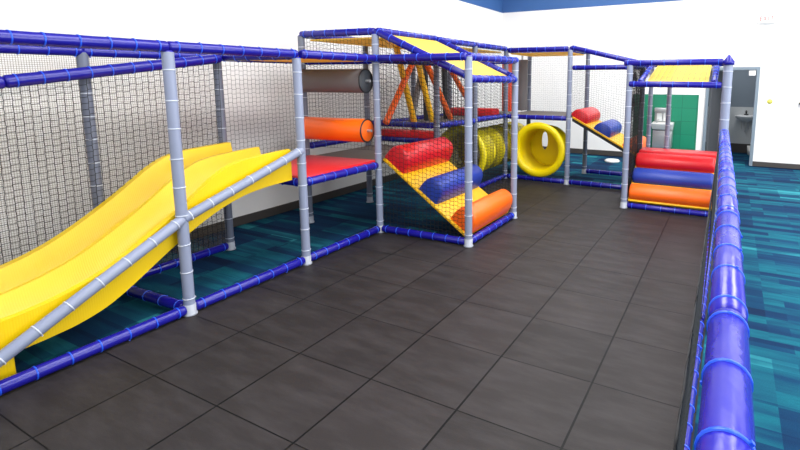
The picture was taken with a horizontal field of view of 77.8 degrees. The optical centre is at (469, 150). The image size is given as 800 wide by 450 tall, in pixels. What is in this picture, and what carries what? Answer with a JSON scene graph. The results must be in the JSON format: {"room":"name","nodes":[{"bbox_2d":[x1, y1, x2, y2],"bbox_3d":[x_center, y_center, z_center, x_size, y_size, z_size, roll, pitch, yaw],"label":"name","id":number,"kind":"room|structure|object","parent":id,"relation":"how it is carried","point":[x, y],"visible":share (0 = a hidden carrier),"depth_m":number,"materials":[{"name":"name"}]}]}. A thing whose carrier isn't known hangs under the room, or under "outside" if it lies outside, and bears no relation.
{"room":"indoor playground","nodes":[
{"label":"indoor playground","id":0,"kind":"room"},
{"bbox_2d":[0,0,502,264],"bbox_3d":[-3.224,-1.573,5.502,0.150,5.200,17.060,4,9,28],"label":"wall","id":1,"kind":"structure","parent":0,"point":[252,23],"depth_m":5.77,"materials":[{"name":"white paint"}]},
{"bbox_2d":[190,173,400,238],"bbox_3d":[-3.148,0.952,5.829,0.020,0.110,17.060,4,9,28],"label":"baseboard","id":2,"kind":"structure","parent":1,"relation":"attached to","point":[258,215],"depth_m":6.82,"materials":[{"name":"plastic"}]},
{"bbox_2d":[0,178,715,449],"bbox_3d":[-0.179,1.300,3.862,3.620,0.012,10.330,4,9,28],"label":"floor rubber tiles","id":3,"kind":"structure","parent":0,"point":[567,324],"depth_m":3.26,"materials":[{"name":"black rubber"}]},
{"bbox_2d":[673,129,755,449],"bbox_3d":[1.489,0.807,2.990,0.240,1.216,7.703,4,9,28],"label":"fence","id":4,"kind":"object","parent":3,"relation":"on","point":[726,414],"visible":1,"depth_m":1.35,"materials":[{"name":"blue plastic"}]},
{"bbox_2d":[14,152,799,449],"bbox_3d":[2.735,1.233,4.670,12.000,0.088,20.500,4,9,28],"label":"floor","id":5,"kind":"structure","parent":0,"point":[768,198],"depth_m":5.05,"materials":[{"name":"teal carpet"}]},
{"bbox_2d":[0,142,291,379],"bbox_3d":[-2.843,0.717,3.758,0.955,1.196,2.930,4,9,28],"label":"slide","id":6,"kind":"object","parent":5,"relation":"on","point":[36,282],"visible":0.77,"depth_m":3.85,"materials":[{"name":"yellow plastic"}]},
{"bbox_2d":[0,29,311,395],"bbox_3d":[-2.745,0.225,3.840,1.170,2.126,2.814,4,9,28],"label":"frame","id":7,"kind":"object","parent":5,"relation":"on","point":[171,55],"visible":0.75,"depth_m":3.88,"materials":[{"name":"grey plastic"}]},
{"bbox_2d":[221,27,383,260],"bbox_3d":[-1.821,-0.171,5.483,1.222,2.432,1.336,4,9,28],"label":"frame","id":8,"kind":"object","parent":5,"relation":"on","point":[369,59],"visible":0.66,"depth_m":5.66,"materials":[{"name":"grey plastic"}]},
{"bbox_2d":[252,59,362,62],"bbox_3d":[-1.854,-0.996,5.357,0.960,0.020,1.050,4,9,28],"label":"roof panel","id":9,"kind":"object","parent":8,"relation":"attached to","point":[302,60],"visible":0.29,"depth_m":5.44,"materials":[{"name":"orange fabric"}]},
{"bbox_2d":[291,155,374,177],"bbox_3d":[-1.838,0.179,5.548,1.010,0.060,1.198,4,9,28],"label":"deck","id":10,"kind":"object","parent":8,"relation":"attached to","point":[316,165],"visible":0.38,"depth_m":5.55,"materials":[{"name":"red plastic"}]},
{"bbox_2d":[302,69,372,92],"bbox_3d":[-1.615,-0.829,5.808,1.028,0.281,0.281,4,9,23],"label":"foam roller","id":11,"kind":"object","parent":8,"relation":"attached to","point":[313,80],"visible":0.83,"depth_m":5.67,"materials":[{"name":"grey plastic"}]},
{"bbox_2d":[304,116,373,142],"bbox_3d":[-1.615,-0.260,5.891,1.028,0.281,0.281,4,9,23],"label":"foam roller","id":12,"kind":"object","parent":8,"relation":"attached to","point":[319,128],"visible":0.82,"depth_m":5.75,"materials":[{"name":"orange plastic"}]},
{"bbox_2d":[374,28,518,247],"bbox_3d":[-0.261,-0.260,6.067,1.296,2.439,1.465,4,9,28],"label":"frame","id":13,"kind":"object","parent":5,"relation":"on","point":[418,56],"visible":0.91,"depth_m":5.66,"materials":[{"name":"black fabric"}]},
{"bbox_2d":[383,158,507,236],"bbox_3d":[-0.272,0.461,6.211,1.157,0.821,1.160,4,9,28],"label":"board","id":14,"kind":"object","parent":13,"relation":"attached to","point":[477,193],"visible":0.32,"depth_m":5.92,"materials":[{"name":"yellow plastic"}]},
{"bbox_2d":[385,137,452,173],"bbox_3d":[-0.629,0.036,6.342,0.352,0.335,1.100,4,9,28],"label":"roll","id":15,"kind":"object","parent":14,"relation":"on","point":[430,148],"visible":0.8,"depth_m":6.07,"materials":[{"name":"red plastic"}]},
{"bbox_2d":[419,164,482,203],"bbox_3d":[-0.209,0.398,6.169,0.319,0.310,1.100,4,9,28],"label":"roll","id":16,"kind":"object","parent":14,"relation":"on","point":[477,174],"visible":0.81,"depth_m":5.84,"materials":[{"name":"blue plastic"}]},
{"bbox_2d":[451,189,511,232],"bbox_3d":[0.172,0.721,6.010,0.323,0.318,1.100,4,9,28],"label":"roll","id":17,"kind":"object","parent":14,"relation":"on","point":[487,209],"visible":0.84,"depth_m":5.80,"materials":[{"name":"orange plastic"}]},
{"bbox_2d":[393,35,505,75],"bbox_3d":[-0.261,-1.152,5.988,1.078,0.493,1.150,4,9,28],"label":"roof panel","id":18,"kind":"object","parent":13,"relation":"attached to","point":[430,46],"visible":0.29,"depth_m":6.05,"materials":[{"name":"yellow fabric"}]},
{"bbox_2d":[305,36,589,202],"bbox_3d":[0.110,-0.509,7.873,2.309,2.411,4.991,4,9,28],"label":"playground structure","id":19,"kind":"object","parent":5,"relation":"on","point":[475,45],"visible":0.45,"depth_m":8.39,"materials":[{"name":"black fabric"}]},
{"bbox_2d":[318,145,396,162],"bbox_3d":[-1.266,0.033,6.622,0.960,0.050,1.308,4,9,28],"label":"deck","id":20,"kind":"object","parent":19,"relation":"attached to","point":[358,153],"visible":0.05,"depth_m":6.43,"materials":[{"name":"red plastic"}]},
{"bbox_2d":[310,37,500,52],"bbox_3d":[-0.706,-1.575,7.460,0.950,0.020,3.650,4,9,28],"label":"roof panel","id":21,"kind":"object","parent":19,"relation":"attached to","point":[365,41],"visible":0.29,"depth_m":6.33,"materials":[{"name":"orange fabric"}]},
{"bbox_2d":[381,128,433,138],"bbox_3d":[-0.908,-0.257,7.257,0.966,0.100,0.200,4,9,26],"label":"step","id":22,"kind":"structure","parent":19,"relation":"attached to","point":[422,132],"depth_m":7.17,"materials":[{"name":"red plastic"}]},
{"bbox_2d":[403,112,511,128],"bbox_3d":[-0.059,-0.584,8.808,0.950,0.050,3.320,4,9,28],"label":"deck","id":23,"kind":"object","parent":19,"relation":"attached to","point":[441,120],"visible":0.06,"depth_m":8.24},
{"bbox_2d":[383,65,414,124],"bbox_3d":[-0.965,-0.933,7.008,0.091,1.065,0.872,4,9,28],"label":"pole","id":24,"kind":"object","parent":23,"relation":"on","point":[408,69],"visible":0.52,"depth_m":6.89,"materials":[{"name":"orange plastic"}]},
{"bbox_2d":[394,46,416,121],"bbox_3d":[-0.932,-0.936,7.114,0.091,1.144,0.450,6,10,34],"label":"pole","id":25,"kind":"object","parent":23,"relation":"on","point":[406,91],"visible":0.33,"depth_m":7.12,"materials":[{"name":"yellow plastic"}]},
{"bbox_2d":[408,65,424,121],"bbox_3d":[-0.793,-0.978,7.543,0.091,1.108,0.514,4,9,28],"label":"pole","id":26,"kind":"object","parent":23,"relation":"on","point":[423,66],"visible":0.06,"depth_m":7.49,"materials":[{"name":"plastic"}]},
{"bbox_2d":[416,65,433,121],"bbox_3d":[-0.700,-0.972,7.505,0.091,1.109,0.533,4,9,28],"label":"pole","id":27,"kind":"object","parent":23,"relation":"on","point":[418,69],"visible":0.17,"depth_m":7.49,"materials":[{"name":"yellow plastic"}]},
{"bbox_2d":[423,72,428,120],"bbox_3d":[-0.714,-1.040,7.898,0.092,1.107,0.121,4,9,28],"label":"pole","id":28,"kind":"object","parent":23,"relation":"on","point":[426,77],"visible":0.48,"depth_m":7.92,"materials":[{"name":"plastic"}]},
{"bbox_2d":[425,66,452,119],"bbox_3d":[-0.526,-1.019,7.828,0.091,1.130,0.939,4,9,28],"label":"pole","id":29,"kind":"object","parent":23,"relation":"on","point":[430,75],"visible":0.16,"depth_m":7.95,"materials":[{"name":"orange plastic"}]},
{"bbox_2d":[442,68,447,118],"bbox_3d":[-0.419,-1.089,8.235,0.092,1.108,0.140,4,9,28],"label":"pole","id":30,"kind":"object","parent":23,"relation":"on","point":[445,96],"visible":0.2,"depth_m":8.20,"materials":[{"name":"plastic"}]},
{"bbox_2d":[451,107,498,115],"bbox_3d":[0.084,-0.720,9.049,0.920,0.150,0.250,4,9,28],"label":"bolster","id":31,"kind":"object","parent":23,"relation":"on","point":[452,109],"visible":0.33,"depth_m":8.85,"materials":[{"name":"red plastic"}]},
{"bbox_2d":[502,64,511,111],"bbox_3d":[0.731,-1.280,9.357,0.230,1.090,0.230,4,9,28],"label":"roller","id":32,"kind":"object","parent":23,"relation":"on","point":[509,65],"visible":0.13,"depth_m":9.28,"materials":[{"name":"red plastic"}]},
{"bbox_2d":[442,122,523,171],"bbox_3d":[0.373,-0.077,9.390,0.994,0.994,2.345,4,9,28],"label":"tunnel","id":33,"kind":"object","parent":19,"relation":"attached to","point":[520,125],"visible":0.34,"depth_m":8.90,"materials":[{"name":"yellow plastic"}]},
{"bbox_2d":[517,122,565,176],"bbox_3d":[1.369,-0.054,9.059,0.994,0.994,0.677,4,9,28],"label":"tunnel","id":34,"kind":"object","parent":19,"relation":"on","point":[533,159],"visible":0.84,"depth_m":9.05,"materials":[{"name":"yellow plastic"}]},
{"bbox_2d":[510,111,572,117],"bbox_3d":[1.458,-0.692,9.274,1.140,0.050,1.090,4,9,28],"label":"deck","id":35,"kind":"object","parent":19,"relation":"attached to","point":[548,113],"visible":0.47,"depth_m":9.12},
{"bbox_2d":[518,56,527,110],"bbox_3d":[1.036,-1.332,9.712,0.230,1.090,0.230,4,9,28],"label":"roller","id":36,"kind":"object","parent":35,"relation":"on","point":[523,64],"visible":0.76,"depth_m":9.62,"materials":[{"name":"grey plastic"}]},
{"bbox_2d":[511,52,583,56],"bbox_3d":[1.463,-1.795,9.111,1.070,0.020,1.050,4,9,28],"label":"roof panel","id":37,"kind":"object","parent":19,"relation":"attached to","point":[537,54],"visible":0.86,"depth_m":8.97,"materials":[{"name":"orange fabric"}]},
{"bbox_2d":[568,45,647,189],"bbox_3d":[2.527,-0.630,8.707,1.195,2.410,1.270,4,9,28],"label":"frame","id":38,"kind":"object","parent":5,"relation":"on","point":[574,48],"visible":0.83,"depth_m":8.21,"materials":[{"name":"blue plastic"}]},
{"bbox_2d":[572,117,633,152],"bbox_3d":[2.599,-0.225,8.734,1.321,0.791,1.000,4,9,28],"label":"board","id":39,"kind":"object","parent":38,"relation":"attached to","point":[588,127],"visible":0.3,"depth_m":8.43,"materials":[{"name":"yellow plastic"}]},
{"bbox_2d":[571,107,599,123],"bbox_3d":[2.124,-0.655,8.927,0.311,0.252,0.940,4,9,28],"label":"roll","id":40,"kind":"object","parent":39,"relation":"on","point":[586,118],"visible":0.88,"depth_m":8.56,"materials":[{"name":"red plastic"}]},
{"bbox_2d":[594,119,621,137],"bbox_3d":[2.481,-0.410,8.770,0.311,0.252,0.940,4,9,28],"label":"roll","id":41,"kind":"object","parent":39,"relation":"on","point":[614,130],"visible":0.93,"depth_m":8.41,"materials":[{"name":"blue plastic"}]},
{"bbox_2d":[622,136,645,150],"bbox_3d":[2.916,-0.113,8.579,0.311,0.252,0.940,4,9,28],"label":"roll","id":42,"kind":"object","parent":39,"relation":"on","point":[644,138],"visible":0.08,"depth_m":8.51,"materials":[{"name":"orange plastic"}]},
{"bbox_2d":[604,158,619,162],"bbox_3d":[3.221,0.220,11.074,0.340,0.070,0.340,4,9,28],"label":"pad","id":43,"kind":"object","parent":5,"relation":"on","point":[609,160],"visible":1,"depth_m":10.97,"materials":[{"name":"white plastic"}]},
{"bbox_2d":[620,55,734,219],"bbox_3d":[3.039,-0.274,7.176,1.359,2.148,1.345,4,9,28],"label":"frame","id":44,"kind":"object","parent":5,"relation":"on","point":[632,73],"visible":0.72,"depth_m":6.84,"materials":[{"name":"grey plastic"}]},
{"bbox_2d":[628,162,715,209],"bbox_3d":[2.945,0.433,7.122,1.100,0.608,0.694,4,9,28],"label":"board","id":45,"kind":"object","parent":44,"relation":"attached to","point":[629,200],"visible":0.22,"depth_m":6.91,"materials":[{"name":"yellow plastic"}]},
{"bbox_2d":[629,183,711,207],"bbox_3d":[2.823,0.620,6.918,1.080,0.218,0.229,4,9,28],"label":"roll","id":46,"kind":"object","parent":45,"relation":"on","point":[654,193],"visible":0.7,"depth_m":6.83,"materials":[{"name":"orange plastic"}]},
{"bbox_2d":[632,167,713,189],"bbox_3d":[2.931,0.393,7.091,1.080,0.218,0.229,4,9,28],"label":"roll","id":47,"kind":"object","parent":45,"relation":"on","point":[697,180],"visible":0.86,"depth_m":7.00,"materials":[{"name":"blue plastic"}]},
{"bbox_2d":[635,152,715,172],"bbox_3d":[3.038,0.170,7.260,1.080,0.218,0.229,4,9,28],"label":"roll","id":48,"kind":"object","parent":45,"relation":"on","point":[643,160],"visible":0.94,"depth_m":7.17,"materials":[{"name":"red plastic"}]},
{"bbox_2d":[639,147,716,158],"bbox_3d":[3.193,0.059,7.516,1.080,0.120,0.400,4,9,28],"label":"deck","id":49,"kind":"object","parent":44,"relation":"attached to","point":[644,149],"visible":0.52,"depth_m":7.43,"materials":[{"name":"red plastic"}]},
{"bbox_2d":[648,65,711,81],"bbox_3d":[3.031,-1.113,7.029,0.770,0.289,1.075,4,9,28],"label":"roof panel","id":50,"kind":"object","parent":44,"relation":"attached to","point":[682,68],"visible":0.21,"depth_m":6.97,"materials":[{"name":"yellow fabric"}]},
{"bbox_2d":[449,71,464,98],"bbox_3d":[-0.202,-1.169,8.421,0.091,1.016,1.148,4,9,28],"label":"pole","id":51,"kind":"object","parent":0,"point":[462,90],"visible":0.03,"depth_m":8.41,"materials":[{"name":"orange plastic"}]},
{"bbox_2d":[501,0,799,163],"bbox_3d":[6.013,-2.268,10.279,11.910,5.200,0.150,4,9,28],"label":"wall","id":52,"kind":"structure","parent":0,"point":[634,29],"depth_m":11.05,"materials":[{"name":"white paint"}]},
{"bbox_2d":[543,146,622,156],"bbox_3d":[3.030,0.030,12.123,4.900,0.120,0.020,4,9,28],"label":"baseboard","id":53,"kind":"structure","parent":52,"relation":"attached to","point":[572,150],"depth_m":12.05,"materials":[{"name":"grey rubber"}]},
{"bbox_2d":[651,107,673,148],"bbox_3d":[4.365,-0.517,11.093,0.455,0.900,0.401,4,9,28],"label":"fountain","id":54,"kind":"object","parent":52,"relation":"attached to","point":[658,125],"visible":0.81,"depth_m":11.07,"materials":[{"name":"metal"}]},
{"bbox_2d":[651,121,673,129],"bbox_3d":[4.365,-0.547,11.088,0.455,0.197,0.401,4,9,28],"label":"basin","id":55,"kind":"object","parent":54,"relation":"in","point":[656,125],"depth_m":10.99,"materials":[{"name":"white ceramic"}]},
{"bbox_2d":[632,94,698,149],"bbox_3d":[4.470,-0.602,11.260,1.380,1.380,0.012,4,9,28],"label":"wall tile","id":56,"kind":"object","parent":52,"relation":"attached to","point":[684,108],"depth_m":11.08,"materials":[{"name":"green tile"}]},
{"bbox_2d":[702,67,760,165],"bbox_3d":[5.847,-0.807,11.005,1.000,2.100,0.990,4,9,28],"label":"door frame","id":57,"kind":"structure","parent":52,"relation":"in","point":[714,98],"depth_m":10.92,"materials":[{"name":"grey paint"}]},
{"bbox_2d":[758,13,775,23],"bbox_3d":[6.101,-2.715,10.049,0.320,0.190,0.055,4,9,28],"label":"exit sign","id":58,"kind":"object","parent":52,"relation":"attached to","point":[762,18],"visible":1,"depth_m":10.03,"materials":[{"name":"white plastic"}]},
{"bbox_2d":[752,161,799,168],"bbox_3d":[8.651,0.472,9.160,5.840,0.100,0.020,4,9,28],"label":"baseboard","id":59,"kind":"structure","parent":52,"relation":"attached to","point":[754,163],"depth_m":10.31,"materials":[{"name":"grey rubber"}]},
{"bbox_2d":[706,106,752,143],"bbox_3d":[6.368,-0.420,11.640,2.700,1.150,2.090,4,9,28],"label":"wall","id":60,"kind":"structure","parent":0,"point":[736,134],"depth_m":12.44,"materials":[{"name":"grey metal"}]},
{"bbox_2d":[705,143,749,152],"bbox_3d":[6.803,-0.072,12.515,2.500,0.230,0.040,4,9,28],"label":"baseboard","id":61,"kind":"structure","parent":60,"relation":"attached to","point":[735,147],"depth_m":12.47,"materials":[{"name":"grey rubber"}]},
{"bbox_2d":[735,110,752,131],"bbox_3d":[6.838,-0.729,12.121,0.497,0.524,0.528,4,9,28],"label":"sink","id":62,"kind":"object","parent":60,"relation":"attached to","point":[745,118],"visible":0.92,"depth_m":12.05,"materials":[{"name":"white ceramic"}]},
{"bbox_2d":[735,115,752,121],"bbox_3d":[6.838,-0.794,12.111,0.497,0.155,0.528,4,9,28],"label":"basin","id":63,"kind":"object","parent":62,"relation":"in","point":[745,118],"depth_m":11.98,"materials":[{"name":"white ceramic"}]},
{"bbox_2d":[708,70,756,106],"bbox_3d":[6.368,-1.706,11.452,2.700,1.450,2.090,4,9,28],"label":"wall","id":64,"kind":"structure","parent":0,"point":[743,85],"depth_m":12.29,"materials":[{"name":"grey paint"}]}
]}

